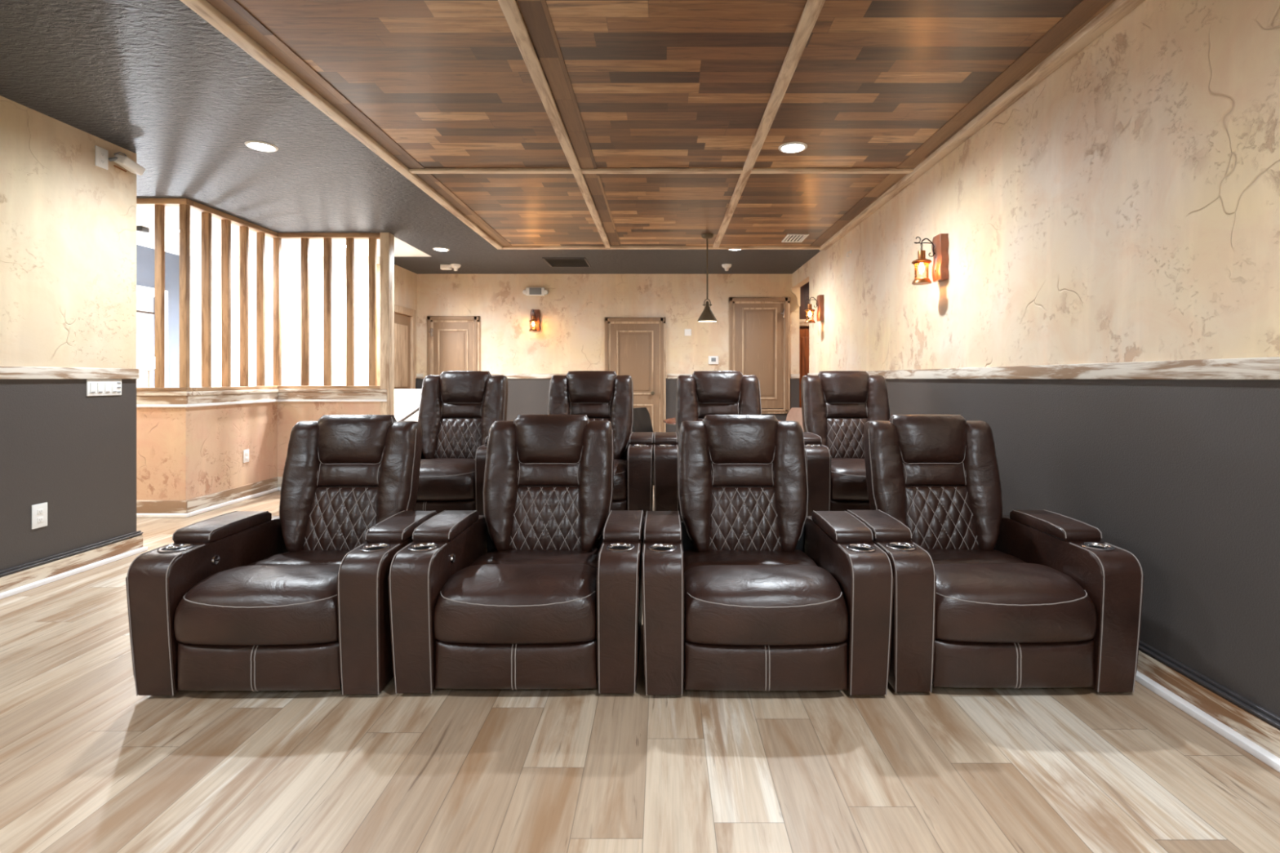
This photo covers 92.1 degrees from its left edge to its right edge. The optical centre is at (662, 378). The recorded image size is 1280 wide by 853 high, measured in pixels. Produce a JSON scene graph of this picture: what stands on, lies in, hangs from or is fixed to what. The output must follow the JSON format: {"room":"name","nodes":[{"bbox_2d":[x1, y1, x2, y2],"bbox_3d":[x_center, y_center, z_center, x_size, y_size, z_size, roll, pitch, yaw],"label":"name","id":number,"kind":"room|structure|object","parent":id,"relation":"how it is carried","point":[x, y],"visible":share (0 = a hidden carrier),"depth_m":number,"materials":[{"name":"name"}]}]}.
{"room":"home theater","nodes":[
{"label":"home theater","id":0,"kind":"room"},
{"bbox_2d":[0,95,136,570],"bbox_3d":[-3.710,-0.180,0.540,0.120,2.760,7.480,0,0,0],"label":"wall","id":1,"kind":"structure","parent":0,"point":[68,222],"depth_m":3.75,"materials":[{"name":"paint"}]},
{"bbox_2d":[31,502,47,529],"bbox_3d":[-3.645,0.805,3.610,0.010,0.140,0.090,0,0,0],"label":"wall outlet","id":2,"kind":"object","parent":1,"relation":"attached to","point":[39,512],"visible":1,"depth_m":3.61,"materials":[{"name":"white plastic"}]},
{"bbox_2d":[0,366,138,379],"bbox_3d":[-3.640,-0.031,0.540,0.020,0.072,7.480,0,0,0],"label":"trim","id":3,"kind":"structure","parent":1,"relation":"attached to","point":[6,372],"depth_m":3.74,"materials":[{"name":"brown wood"}]},
{"bbox_2d":[0,530,147,599],"bbox_3d":[-3.618,1.131,0.550,0.064,0.138,7.500,0,0,0],"label":"baseboard","id":4,"kind":"structure","parent":1,"relation":"attached to","point":[27,576],"depth_m":3.75,"materials":[{"name":"brown wood"}]},
{"bbox_2d":[94,145,108,169],"bbox_3d":[-3.645,-1.435,4.010,0.010,0.130,0.090,0,0,0],"label":"wall outlet","id":5,"kind":"object","parent":1,"relation":"attached to","point":[101,155],"visible":1,"depth_m":4.00,"materials":[{"name":"white plastic"}]},
{"bbox_2d":[86,379,121,395],"bbox_3d":[-3.643,0.060,4.030,0.014,0.106,0.250,0,0,0],"label":"switch panel","id":6,"kind":"object","parent":1,"relation":"attached to","point":[94,387],"visible":1,"depth_m":4.02,"materials":[{"name":"white plastic"}]},
{"bbox_2d":[108,151,145,175],"bbox_3d":[-3.594,-1.442,4.142,0.105,0.122,0.184,0,0,0],"label":"security camera","id":7,"kind":"object","parent":1,"relation":"attached to","point":[125,162],"visible":1,"depth_m":4.11,"materials":[{"name":"grey plastic"}]},
{"bbox_2d":[136,244,179,387],"bbox_3d":[-6.180,-0.180,6.620,0.120,2.760,2.560,0,0,0],"label":"wall","id":8,"kind":"structure","parent":0,"point":[144,255],"depth_m":7.67,"materials":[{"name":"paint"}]},
{"bbox_2d":[136,284,168,387],"bbox_3d":[-6.105,0.060,6.930,0.030,2.280,1.340,0,0,0],"label":"trim","id":9,"kind":"structure","parent":8,"relation":"attached to","point":[140,290],"depth_m":7.57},
{"bbox_2d":[136,395,187,404],"bbox_3d":[-5.799,0.188,5.319,3.402,0.075,0.022,0,0,0],"label":"trim","id":10,"kind":"structure","parent":8,"relation":"attached to","point":[140,399],"depth_m":5.31,"materials":[{"name":"brown wood"}]},
{"bbox_2d":[136,198,194,206],"bbox_3d":[-5.808,-1.534,5.375,3.385,0.049,0.090,0,0,0],"label":"trim","id":11,"kind":"structure","parent":8,"relation":"attached to","point":[140,202],"depth_m":5.33,"materials":[{"name":"brown wood"}]},
{"bbox_2d":[136,387,197,391],"bbox_3d":[-5.804,0.098,5.385,3.392,0.035,0.134,0,0,0],"label":"trim","id":12,"kind":"structure","parent":8,"relation":"attached to","point":[138,389],"depth_m":5.32,"materials":[{"name":"brown wood"}]},
{"bbox_2d":[154,204,164,387],"bbox_3d":[-4.385,-0.715,5.380,0.060,1.590,0.040,0,0,0],"label":"wooden slat","id":13,"kind":"object","parent":12,"relation":"on","point":[159,210],"visible":1,"depth_m":5.36,"materials":[{"name":"brown wood"}]},
{"bbox_2d":[179,204,190,387],"bbox_3d":[-4.155,-0.715,5.365,0.060,1.590,0.050,0,0,0],"label":"wooden slat","id":14,"kind":"object","parent":12,"relation":"on","point":[184,209],"visible":1,"depth_m":5.34,"materials":[{"name":"brown wood"}]},
{"bbox_2d":[136,391,202,395],"bbox_3d":[-5.793,0.133,5.385,3.415,0.035,0.180,0,0,0],"label":"trim","id":15,"kind":"structure","parent":8,"relation":"attached to","point":[195,393],"depth_m":5.29,"materials":[{"name":"brown wood"}]},
{"bbox_2d":[136,513,189,517],"bbox_3d":[-5.793,1.183,5.313,3.414,0.035,0.034,0,0,0],"label":"trim","id":16,"kind":"structure","parent":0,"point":[138,515],"depth_m":5.30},
{"bbox_2d":[136,406,195,500],"bbox_3d":[-5.810,0.675,5.385,3.380,1.050,0.110,0,0,0],"label":"half wall","id":17,"kind":"structure","parent":0,"point":[166,436],"depth_m":5.33,"materials":[{"name":"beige paint"}]},
{"bbox_2d":[136,500,186,513],"bbox_3d":[-5.802,1.117,5.322,3.396,0.125,0.016,0,0,0],"label":"trim","id":18,"kind":"structure","parent":17,"relation":"attached to","point":[142,506],"depth_m":5.31,"materials":[{"name":"brown wood"}]},
{"bbox_2d":[195,401,277,497],"bbox_3d":[-4.175,0.675,6.020,0.110,1.050,1.160,0,0,0],"label":"wall","id":19,"kind":"structure","parent":0,"point":[223,433],"depth_m":5.94,"materials":[{"name":"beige paint"}]},
{"bbox_2d":[186,477,277,513],"bbox_3d":[-4.112,1.117,5.957,0.016,0.125,1.254,0,0,0],"label":"trim","id":20,"kind":"structure","parent":19,"relation":"attached to","point":[208,500],"depth_m":5.85,"materials":[{"name":"brown wood"}]},
{"bbox_2d":[187,392,278,404],"bbox_3d":[-4.109,0.188,5.954,0.022,0.075,1.248,0,0,0],"label":"trim","id":21,"kind":"structure","parent":19,"relation":"attached to","point":[196,399],"depth_m":5.85,"materials":[{"name":"brown wood"}]},
{"bbox_2d":[187,488,278,516],"bbox_3d":[-4.103,1.183,5.948,0.034,0.035,1.236,0,0,0],"label":"trim","id":22,"kind":"structure","parent":19,"relation":"attached to","point":[240,500],"depth_m":5.84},
{"bbox_2d":[188,399,278,407],"bbox_3d":[-4.105,0.237,5.950,0.030,0.025,1.240,0,0,0],"label":"trim","id":23,"kind":"structure","parent":19,"relation":"attached to","point":[274,400],"depth_m":5.85,"materials":[{"name":"wood"}]},
{"bbox_2d":[190,386,277,391],"bbox_3d":[-4.175,0.098,6.020,0.134,0.035,1.136,0,0,0],"label":"trim","id":24,"kind":"structure","parent":19,"relation":"attached to","point":[232,388],"depth_m":5.95,"materials":[{"name":"brown wood"}]},
{"bbox_2d":[201,213,211,386],"bbox_3d":[-4.165,-0.715,5.634,0.070,1.590,0.038,0,0,0],"label":"wooden slat","id":25,"kind":"object","parent":24,"relation":"on","point":[206,217],"visible":0.84,"depth_m":5.62,"materials":[{"name":"brown wood"}]},
{"bbox_2d":[221,219,231,386],"bbox_3d":[-4.165,-0.715,5.888,0.070,1.590,0.038,0,0,0],"label":"wooden slat","id":26,"kind":"object","parent":24,"relation":"on","point":[225,224],"visible":1,"depth_m":5.87,"materials":[{"name":"brown wood"}]},
{"bbox_2d":[239,226,248,386],"bbox_3d":[-4.165,-0.715,6.142,0.070,1.590,0.038,0,0,0],"label":"wooden slat","id":27,"kind":"object","parent":24,"relation":"on","point":[243,230],"visible":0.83,"depth_m":6.12,"materials":[{"name":"brown wood"}]},
{"bbox_2d":[256,232,265,386],"bbox_3d":[-4.165,-0.715,6.396,0.070,1.590,0.038,0,0,0],"label":"wooden slat","id":28,"kind":"object","parent":24,"relation":"on","point":[260,237],"visible":1,"depth_m":6.38,"materials":[{"name":"brown wood"}]},
{"bbox_2d":[201,389,278,395],"bbox_3d":[-4.175,0.133,6.020,0.180,0.035,1.090,0,0,0],"label":"trim","id":29,"kind":"structure","parent":19,"relation":"on","point":[253,391],"depth_m":5.94,"materials":[{"name":"brown wood"}]},
{"bbox_2d":[136,256,421,421],"bbox_3d":[-5.265,-0.180,7.950,4.670,2.760,0.100,0,0,0],"label":"wall","id":30,"kind":"structure","parent":0,"point":[291,265],"depth_m":7.90,"materials":[{"name":"white paint"}]},
{"bbox_2d":[376,263,380,385],"bbox_3d":[-3.620,-0.130,7.880,0.080,2.660,0.040,0,0,0],"label":"trim","id":31,"kind":"structure","parent":30,"relation":"attached to","point":[378,265],"depth_m":7.86,"materials":[{"name":"white wood"}]},
{"bbox_2d":[277,401,380,476],"bbox_3d":[-3.590,0.675,6.655,1.280,1.050,0.110,0,0,0],"label":"wall","id":32,"kind":"structure","parent":0,"point":[289,413],"depth_m":6.60,"materials":[{"name":"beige paint"}]},
{"bbox_2d":[271,385,380,389],"bbox_3d":[-3.591,0.098,6.655,1.302,0.035,0.134,0,0,0],"label":"trim","id":33,"kind":"structure","parent":32,"relation":"attached to","point":[282,387],"depth_m":6.59,"materials":[{"name":"brown wood"}]},
{"bbox_2d":[272,237,281,386],"bbox_3d":[-4.150,-0.715,6.645,0.065,1.590,0.050,0,0,0],"label":"wooden slat","id":34,"kind":"object","parent":33,"relation":"on","point":[277,242],"visible":1,"depth_m":6.62,"materials":[{"name":"brown wood"}]},
{"bbox_2d":[301,238,309,386],"bbox_3d":[-3.852,-0.715,6.650,0.070,1.590,0.040,0,0,0],"label":"wooden slat","id":35,"kind":"object","parent":33,"relation":"on","point":[304,242],"visible":1,"depth_m":6.63,"materials":[{"name":"brown wood"}]},
{"bbox_2d":[323,238,331,386],"bbox_3d":[-3.609,-0.715,6.650,0.070,1.590,0.040,0,0,0],"label":"wooden slat","id":36,"kind":"object","parent":33,"relation":"on","point":[326,242],"visible":1,"depth_m":6.63,"materials":[{"name":"brown wood"}]},
{"bbox_2d":[346,238,354,386],"bbox_3d":[-3.366,-0.715,6.650,0.070,1.590,0.040,0,0,0],"label":"wooden slat","id":37,"kind":"object","parent":33,"relation":"on","point":[349,242],"visible":1,"depth_m":6.63,"materials":[{"name":"brown wood"}]},
{"bbox_2d":[368,238,376,386],"bbox_3d":[-3.123,-0.715,6.650,0.070,1.590,0.040,0,0,0],"label":"wooden slat","id":38,"kind":"object","parent":33,"relation":"on","point":[372,242],"visible":1,"depth_m":6.63,"materials":[{"name":"brown wood"}]},
{"bbox_2d":[278,392,386,399],"bbox_3d":[-3.530,0.188,6.589,1.180,0.075,0.022,0,0,0],"label":"trim","id":39,"kind":"structure","parent":32,"relation":"attached to","point":[281,395],"depth_m":6.58,"materials":[{"name":"brown wood"}]},
{"bbox_2d":[278,389,386,392],"bbox_3d":[-3.603,0.133,6.655,1.325,0.035,0.180,0,0,0],"label":"trim","id":40,"kind":"structure","parent":32,"relation":"attached to","point":[279,390],"depth_m":6.57,"materials":[{"name":"brown wood"}]},
{"bbox_2d":[278,399,386,401],"bbox_3d":[-3.530,0.237,6.585,1.180,0.025,0.030,0,0,0],"label":"trim","id":41,"kind":"structure","parent":32,"relation":"attached to","point":[279,400],"depth_m":6.57,"materials":[{"name":"wood"}]},
{"bbox_2d":[380,232,394,415],"bbox_3d":[-2.967,-0.180,6.652,0.095,2.760,0.135,0,0,0],"label":"trim","id":42,"kind":"structure","parent":32,"relation":"attached to","point":[387,239],"depth_m":6.58,"materials":[{"name":"brown wood"}]},
{"bbox_2d":[367,264,417,389],"bbox_3d":[-3.720,-0.180,8.550,0.120,2.760,1.300,0,0,0],"label":"wall","id":43,"kind":"structure","parent":0,"point":[405,280],"depth_m":8.84,"materials":[{"name":"paint"}]},
{"bbox_2d":[394,304,415,389],"bbox_3d":[-3.635,0.100,8.525,0.050,2.200,1.010,0,0,0],"label":"door","id":44,"kind":"structure","parent":43,"relation":"in","point":[404,317],"depth_m":8.69,"materials":[{"name":"beige paint"}]},
{"bbox_2d":[0,0,820,273],"bbox_3d":[-2.830,-1.600,3.000,9.540,0.080,12.400,0,0,0],"label":"ceiling","id":45,"kind":"structure","parent":0,"point":[155,81],"depth_m":4.10,"materials":[{"name":"grey paint"}]},
{"bbox_2d":[190,201,277,237],"bbox_3d":[-4.162,-1.534,6.010,0.095,0.049,1.180,0,0,0],"label":"trim","id":46,"kind":"structure","parent":45,"relation":"attached to","point":[199,207],"depth_m":5.92,"materials":[{"name":"brown wood"}]},
{"bbox_2d":[244,140,278,151],"bbox_3d":[-2.690,-1.556,4.140,0.192,0.008,0.192,0,0,0],"label":"recessed light","id":47,"kind":"object","parent":45,"relation":"in","point":[254,144],"visible":1,"depth_m":4.13,"materials":[{"name":"white plastic"}]},
{"bbox_2d":[271,232,380,239],"bbox_3d":[-3.580,-1.534,6.645,1.260,0.049,0.090,0,0,0],"label":"trim","id":48,"kind":"structure","parent":45,"relation":"attached to","point":[281,235],"depth_m":6.60,"materials":[{"name":"brown wood"}]},
{"bbox_2d":[542,257,591,266],"bbox_3d":[-1.270,-1.554,8.270,0.560,0.012,0.620,0,0,0],"label":"ceiling vent","id":49,"kind":"object","parent":45,"relation":"in","point":[552,262],"visible":1,"depth_m":8.28,"materials":[{"name":"black plastic"}]},
{"bbox_2d":[417,273,799,441],"bbox_3d":[-0.865,-0.180,9.260,5.830,2.760,0.120,0,0,0],"label":"wall","id":50,"kind":"structure","parent":0,"point":[575,308],"depth_m":9.20,"materials":[{"name":"paint"}]},
{"bbox_2d":[426,315,479,375],"bbox_3d":[-3.107,0.135,9.169,0.785,2.130,0.062,0,0,0],"label":"door","id":51,"kind":"structure","parent":50,"relation":"in","point":[453,342],"depth_m":9.16,"materials":[{"name":"beige paint"}]},
{"bbox_2d":[490,373,566,378],"bbox_3d":[-1.785,-0.031,9.190,1.830,0.072,0.020,0,0,0],"label":"trim","id":52,"kind":"structure","parent":50,"relation":"attached to","point":[508,375],"depth_m":9.18,"materials":[{"name":"brown wood"}]},
{"bbox_2d":[528,309,540,331],"bbox_3d":[-1.889,-0.857,9.090,0.145,0.330,0.220,0,0,0],"label":"wall sconce","id":53,"kind":"object","parent":50,"relation":"attached to","point":[535,321],"visible":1,"depth_m":9.14,"materials":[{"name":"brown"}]},
{"bbox_2d":[604,317,666,432],"bbox_3d":[-0.403,0.145,9.148,0.915,2.110,0.105,0,0,0],"label":"door","id":54,"kind":"structure","parent":50,"relation":"in","point":[635,348],"depth_m":9.16,"materials":[{"name":"beige paint"}]},
{"bbox_2d":[728,297,790,413],"bbox_3d":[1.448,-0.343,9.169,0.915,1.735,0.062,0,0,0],"label":"door","id":55,"kind":"structure","parent":50,"relation":"in","point":[759,327],"depth_m":9.16,"materials":[{"name":"beige paint"}]},
{"bbox_2d":[0,490,1279,852],"bbox_3d":[-2.100,1.250,3.450,11.000,0.100,13.500,0,0,0],"label":"floor","id":56,"kind":"structure","parent":0,"point":[89,764],"depth_m":1.90,"materials":[{"name":"brown wood"}]},
{"bbox_2d":[139,355,154,387],"bbox_3d":[-5.830,0.472,7.000,0.300,1.455,0.300,0,0,0],"label":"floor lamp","id":57,"kind":"object","parent":56,"relation":"on","point":[147,362],"visible":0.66,"depth_m":6.96,"materials":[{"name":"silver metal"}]},
{"bbox_2d":[125,414,437,696],"bbox_3d":[-1.511,0.681,2.713,0.930,1.003,0.943,0,0,-1],"label":"recliner","id":58,"kind":"object","parent":56,"relation":"on","point":[298,598],"visible":1,"depth_m":2.32,"materials":[{"name":"brown leather"}]},
{"bbox_2d":[302,487,377,551],"bbox_3d":[-1.513,0.674,2.936,0.364,0.299,0.124,0,0,-1],"label":"lumbar cushion","id":59,"kind":"object","parent":58,"relation":"on","point":[335,518],"depth_m":2.91,"materials":[{"name":"brown leather"}]},
{"bbox_2d":[316,462,381,486],"bbox_3d":[-1.514,0.466,2.992,0.320,0.114,0.080,0,0,-1],"label":"cushion","id":60,"kind":"object","parent":58,"relation":"on","point":[328,474],"depth_m":2.96,"materials":[{"name":"brown leather"}]},
{"bbox_2d":[317,414,396,464],"bbox_3d":[-1.514,0.303,3.024,0.384,0.247,0.148,0,0,-1],"label":"headrest pillow","id":61,"kind":"object","parent":58,"relation":"on","point":[342,439],"depth_m":2.98,"materials":[{"name":"brown leather"}]},
{"bbox_2d":[388,414,644,693],"bbox_3d":[-0.550,0.681,2.725,0.930,1.003,0.943,0,0,0],"label":"recliner","id":62,"kind":"object","parent":56,"relation":"on","point":[542,588],"visible":1,"depth_m":2.32,"materials":[{"name":"brown leather"}]},
{"bbox_2d":[509,486,581,550],"bbox_3d":[-0.550,0.674,2.948,0.364,0.299,0.124,0,0,0],"label":"lumbar cushion","id":63,"kind":"object","parent":62,"relation":"on","point":[541,517],"depth_m":2.92,"materials":[{"name":"brown leather"}]},
{"bbox_2d":[517,462,579,485],"bbox_3d":[-0.550,0.466,3.004,0.320,0.114,0.080,0,0,0],"label":"cushion","id":64,"kind":"object","parent":62,"relation":"on","point":[529,473],"depth_m":2.98,"materials":[{"name":"brown leather"}]},
{"bbox_2d":[513,414,590,463],"bbox_3d":[-0.550,0.303,3.036,0.384,0.247,0.148,0,0,0],"label":"headrest pillow","id":65,"kind":"object","parent":62,"relation":"on","point":[537,438],"depth_m":2.99,"materials":[{"name":"brown leather"}]},
{"bbox_2d":[631,407,653,485],"bbox_3d":[-0.039,0.756,6.340,0.545,0.891,0.440,0,0,22],"label":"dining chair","id":66,"kind":"object","parent":56,"relation":"on","point":[642,419],"visible":0.15,"depth_m":6.47,"materials":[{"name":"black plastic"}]},
{"bbox_2d":[641,414,893,695],"bbox_3d":[0.389,0.681,2.713,0.930,1.003,0.943,0,0,0],"label":"recliner","id":67,"kind":"object","parent":56,"relation":"on","point":[750,590],"visible":1,"depth_m":2.31,"materials":[{"name":"brown leather"}]},
{"bbox_2d":[702,414,778,464],"bbox_3d":[0.389,0.303,3.024,0.384,0.247,0.148,0,0,0],"label":"headrest pillow","id":68,"kind":"object","parent":67,"relation":"on","point":[726,439],"depth_m":2.98,"materials":[{"name":"brown leather"}]},
{"bbox_2d":[711,462,773,486],"bbox_3d":[0.389,0.466,2.992,0.320,0.114,0.080,0,0,0],"label":"cushion","id":69,"kind":"object","parent":67,"relation":"on","point":[723,474],"depth_m":2.96,"materials":[{"name":"brown leather"}]},
{"bbox_2d":[709,487,781,551],"bbox_3d":[0.389,0.674,2.936,0.364,0.299,0.124,0,0,0],"label":"lumbar cushion","id":70,"kind":"object","parent":67,"relation":"on","point":[741,518],"depth_m":2.90,"materials":[{"name":"brown leather"}]},
{"bbox_2d":[786,407,804,431],"bbox_3d":[1.266,0.756,6.246,0.545,0.891,0.440,0,0,-30],"label":"dining chair","id":71,"kind":"object","parent":56,"relation":"on","point":[794,414],"visible":0.05,"depth_m":6.45,"materials":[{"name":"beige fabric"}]},
{"bbox_2d":[846,414,1143,692],"bbox_3d":[1.327,0.681,2.735,0.930,1.003,0.943,0,0,0],"label":"recliner","id":72,"kind":"object","parent":56,"relation":"on","point":[984,597],"visible":0.99,"depth_m":2.33,"materials":[{"name":"brown leather"}]},
{"bbox_2d":[888,414,966,463],"bbox_3d":[1.327,0.303,3.046,0.384,0.247,0.148,0,0,0],"label":"headrest pillow","id":73,"kind":"object","parent":72,"relation":"on","point":[915,438],"depth_m":3.00,"materials":[{"name":"brown leather"}]},
{"bbox_2d":[902,462,966,485],"bbox_3d":[1.327,0.466,3.014,0.320,0.114,0.080,0,0,0],"label":"cushion","id":74,"kind":"object","parent":72,"relation":"on","point":[914,473],"depth_m":2.99,"materials":[{"name":"brown leather"}]},
{"bbox_2d":[905,486,978,549],"bbox_3d":[1.327,0.674,2.958,0.364,0.299,0.124,0,0,0],"label":"lumbar cushion","id":75,"kind":"object","parent":72,"relation":"on","point":[937,517],"depth_m":2.93,"materials":[{"name":"brown leather"}]},
{"bbox_2d":[652,485,654,511],"bbox_3d":[-0.081,1.081,4.570,4.039,0.239,1.960,0,0,0],"label":"floor","id":76,"kind":"structure","parent":0,"point":[653,507],"depth_m":4.79,"materials":[{"name":"brown wood"}]},
{"bbox_2d":[413,370,508,515],"bbox_3d":[-1.455,0.446,4.213,0.930,1.003,0.943,0,0,0],"label":"recliner","id":77,"kind":"object","parent":76,"relation":"on","point":[458,410],"visible":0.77,"depth_m":4.41,"materials":[{"name":"brown leather"}]},
{"bbox_2d":[434,417,481,458],"bbox_3d":[-1.455,0.439,4.436,0.364,0.299,0.124,0,0,0],"label":"lumbar cushion","id":78,"kind":"object","parent":77,"relation":"on","point":[454,437],"depth_m":4.40,"materials":[{"name":"brown leather"}]},
{"bbox_2d":[440,402,483,417],"bbox_3d":[-1.455,0.231,4.492,0.320,0.114,0.080,0,0,0],"label":"cushion","id":79,"kind":"object","parent":77,"relation":"on","point":[448,410],"depth_m":4.46,"materials":[{"name":"brown leather"}]},
{"bbox_2d":[439,370,491,403],"bbox_3d":[-1.455,0.068,4.524,0.384,0.247,0.148,0,0,0],"label":"headrest pillow","id":80,"kind":"object","parent":77,"relation":"on","point":[455,386],"depth_m":4.47,"materials":[{"name":"brown leather"}]},
{"bbox_2d":[546,370,653,517],"bbox_3d":[-0.522,0.446,4.213,0.930,1.003,0.943,0,0,0],"label":"recliner","id":81,"kind":"object","parent":76,"relation":"on","point":[600,395],"visible":0.43,"depth_m":4.44,"materials":[{"name":"brown leather"}]},
{"bbox_2d":[569,402,610,417],"bbox_3d":[-0.522,0.231,4.492,0.320,0.114,0.080,0,0,0],"label":"cushion","id":82,"kind":"object","parent":81,"relation":"on","point":[593,410],"depth_m":4.46,"materials":[{"name":"brown leather"}]},
{"bbox_2d":[565,370,617,403],"bbox_3d":[-0.522,0.068,4.524,0.384,0.247,0.148,0,0,0],"label":"headrest pillow","id":83,"kind":"object","parent":81,"relation":"on","point":[581,386],"depth_m":4.48,"materials":[{"name":"brown leather"}]},
{"bbox_2d":[653,370,761,520],"bbox_3d":[0.410,0.446,4.213,0.930,1.003,0.943,0,0,0],"label":"recliner","id":84,"kind":"object","parent":76,"relation":"on","point":[701,393],"visible":0.23,"depth_m":4.45,"materials":[{"name":"brown leather"}]},
{"bbox_2d":[692,370,742,403],"bbox_3d":[0.410,0.068,4.524,0.384,0.247,0.148,0,0,0],"label":"headrest pillow","id":85,"kind":"object","parent":84,"relation":"on","point":[708,386],"depth_m":4.47,"materials":[{"name":"brown leather"}]},
{"bbox_2d":[697,402,739,417],"bbox_3d":[0.410,0.231,4.492,0.320,0.114,0.080,0,0,0],"label":"cushion","id":86,"kind":"object","parent":84,"relation":"on","point":[704,408],"depth_m":4.47,"materials":[{"name":"brown leather"}]},
{"bbox_2d":[800,370,890,515],"bbox_3d":[1.342,0.446,4.213,0.930,1.003,0.943,0,0,0],"label":"recliner","id":87,"kind":"object","parent":76,"relation":"on","point":[837,406],"visible":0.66,"depth_m":4.41,"materials":[{"name":"brown leather"}]},
{"bbox_2d":[817,370,869,403],"bbox_3d":[1.342,0.068,4.524,0.384,0.247,0.148,0,0,0],"label":"headrest pillow","id":88,"kind":"object","parent":87,"relation":"on","point":[833,386],"depth_m":4.47,"materials":[{"name":"brown leather"}]},
{"bbox_2d":[826,402,867,417],"bbox_3d":[1.342,0.231,4.492,0.320,0.114,0.080,0,0,0],"label":"cushion","id":89,"kind":"object","parent":87,"relation":"on","point":[833,410],"depth_m":4.46,"materials":[{"name":"brown leather"}]},
{"bbox_2d":[826,417,867,458],"bbox_3d":[1.342,0.439,4.436,0.364,0.299,0.124,0,0,0],"label":"lumbar cushion","id":90,"kind":"object","parent":87,"relation":"on","point":[845,436],"depth_m":4.40,"materials":[{"name":"brown leather"}]},
{"bbox_2d":[206,0,1115,245],"bbox_3d":[0.005,-1.595,2.035,3.870,0.089,10.470,0,0,0],"label":"ceiling","id":91,"kind":"structure","parent":0,"point":[436,83],"depth_m":3.35,"materials":[{"name":"brown wood"}]},
{"bbox_2d":[180,0,502,249],"bbox_3d":[-1.913,-1.543,2.050,0.075,0.034,10.500,0,0,0],"label":"trim","id":92,"kind":"structure","parent":91,"relation":"attached to","point":[203,8],"depth_m":3.33,"materials":[{"name":"brown wood"}]},
{"bbox_2d":[497,0,610,248],"bbox_3d":[-0.634,-1.542,2.020,0.068,0.019,10.440,0,0,0],"label":"trim","id":93,"kind":"structure","parent":91,"relation":"attached to","point":[510,9],"depth_m":3.33,"materials":[{"name":"brown wood"}]},
{"bbox_2d":[501,245,820,249],"bbox_3d":[0.000,-1.543,7.270,3.800,0.034,0.060,0,0,0],"label":"trim","id":94,"kind":"structure","parent":91,"relation":"attached to","point":[504,247],"depth_m":7.24,"materials":[{"name":"brown wood"}]},
{"bbox_2d":[408,168,913,173],"bbox_3d":[0.000,-1.545,4.593,3.760,0.022,0.065,0,0,0],"label":"trim","id":95,"kind":"structure","parent":91,"relation":"attached to","point":[427,171],"depth_m":4.58,"materials":[{"name":"brown wood"}]},
{"bbox_2d":[697,233,716,322],"bbox_3d":[0.490,-1.086,6.680,0.212,0.940,0.212,0,0,0],"label":"pendant lamp","id":96,"kind":"object","parent":91,"relation":"hanging from","point":[707,315],"visible":1,"depth_m":6.64,"materials":[{"name":"brown metal"}]},
{"bbox_2d":[712,0,825,248],"bbox_3d":[0.629,-1.544,2.020,0.068,0.024,10.440,0,0,0],"label":"trim","id":97,"kind":"structure","parent":91,"relation":"attached to","point":[812,8],"depth_m":3.33,"materials":[{"name":"brown wood"}]},
{"bbox_2d":[777,142,807,153],"bbox_3d":[0.880,-1.552,4.150,0.192,0.008,0.192,0,0,0],"label":"recessed light","id":98,"kind":"object","parent":91,"relation":"in","point":[790,147],"visible":1,"depth_m":4.14,"materials":[{"name":"white plastic"}]},
{"bbox_2d":[799,281,808,328],"bbox_3d":[2.625,-0.180,9.800,1.150,2.760,0.100,0,0,0],"label":"wall","id":99,"kind":"structure","parent":0,"point":[804,290],"depth_m":9.75,"materials":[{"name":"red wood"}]},
{"bbox_2d":[799,328,808,408],"bbox_3d":[2.535,0.210,9.727,0.830,1.980,0.045,0,0,0],"label":"door","id":100,"kind":"structure","parent":99,"relation":"in","point":[803,333],"depth_m":9.71,"materials":[{"name":"red wood"}]},
{"bbox_2d":[791,0,1279,716],"bbox_3d":[1.995,-0.180,3.000,0.110,2.760,12.400,0,0,0],"label":"wall","id":101,"kind":"structure","parent":0,"point":[1125,207],"depth_m":2.55,"materials":[{"name":"paint"}]},
{"bbox_2d":[804,294,824,323],"bbox_3d":[1.830,-0.837,7.449,0.220,0.330,0.145,0,0,0],"label":"wall sconce","id":102,"kind":"object","parent":101,"relation":"attached to","point":[820,300],"visible":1,"depth_m":7.41,"materials":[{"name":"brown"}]},
{"bbox_2d":[911,233,949,284],"bbox_3d":[1.830,-0.817,4.239,0.220,0.330,0.145,0,0,0],"label":"wall sconce","id":103,"kind":"object","parent":101,"relation":"attached to","point":[940,243],"visible":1,"depth_m":4.21,"materials":[{"name":"brown wood"}]},
{"bbox_2d":[819,0,1144,250],"bbox_3d":[1.899,-1.538,2.050,0.079,0.045,10.500,0,0,0],"label":"trim","id":104,"kind":"structure","parent":101,"relation":"attached to","point":[1117,10],"depth_m":3.32,"materials":[{"name":"brown wood"}]},
{"bbox_2d":[807,356,1279,379],"bbox_3d":[1.930,-0.031,2.465,0.020,0.072,11.330,0,0,0],"label":"trim","id":105,"kind":"structure","parent":101,"relation":"attached to","point":[1249,368],"depth_m":2.58,"materials":[{"name":"brown wood"}]},
{"bbox_2d":[1135,640,1279,773],"bbox_3d":[1.908,1.131,2.465,0.064,0.138,11.330,0,0,0],"label":"baseboard","id":106,"kind":"structure","parent":101,"relation":"attached to","point":[1253,728],"depth_m":2.13,"materials":[{"name":"brown wood"}]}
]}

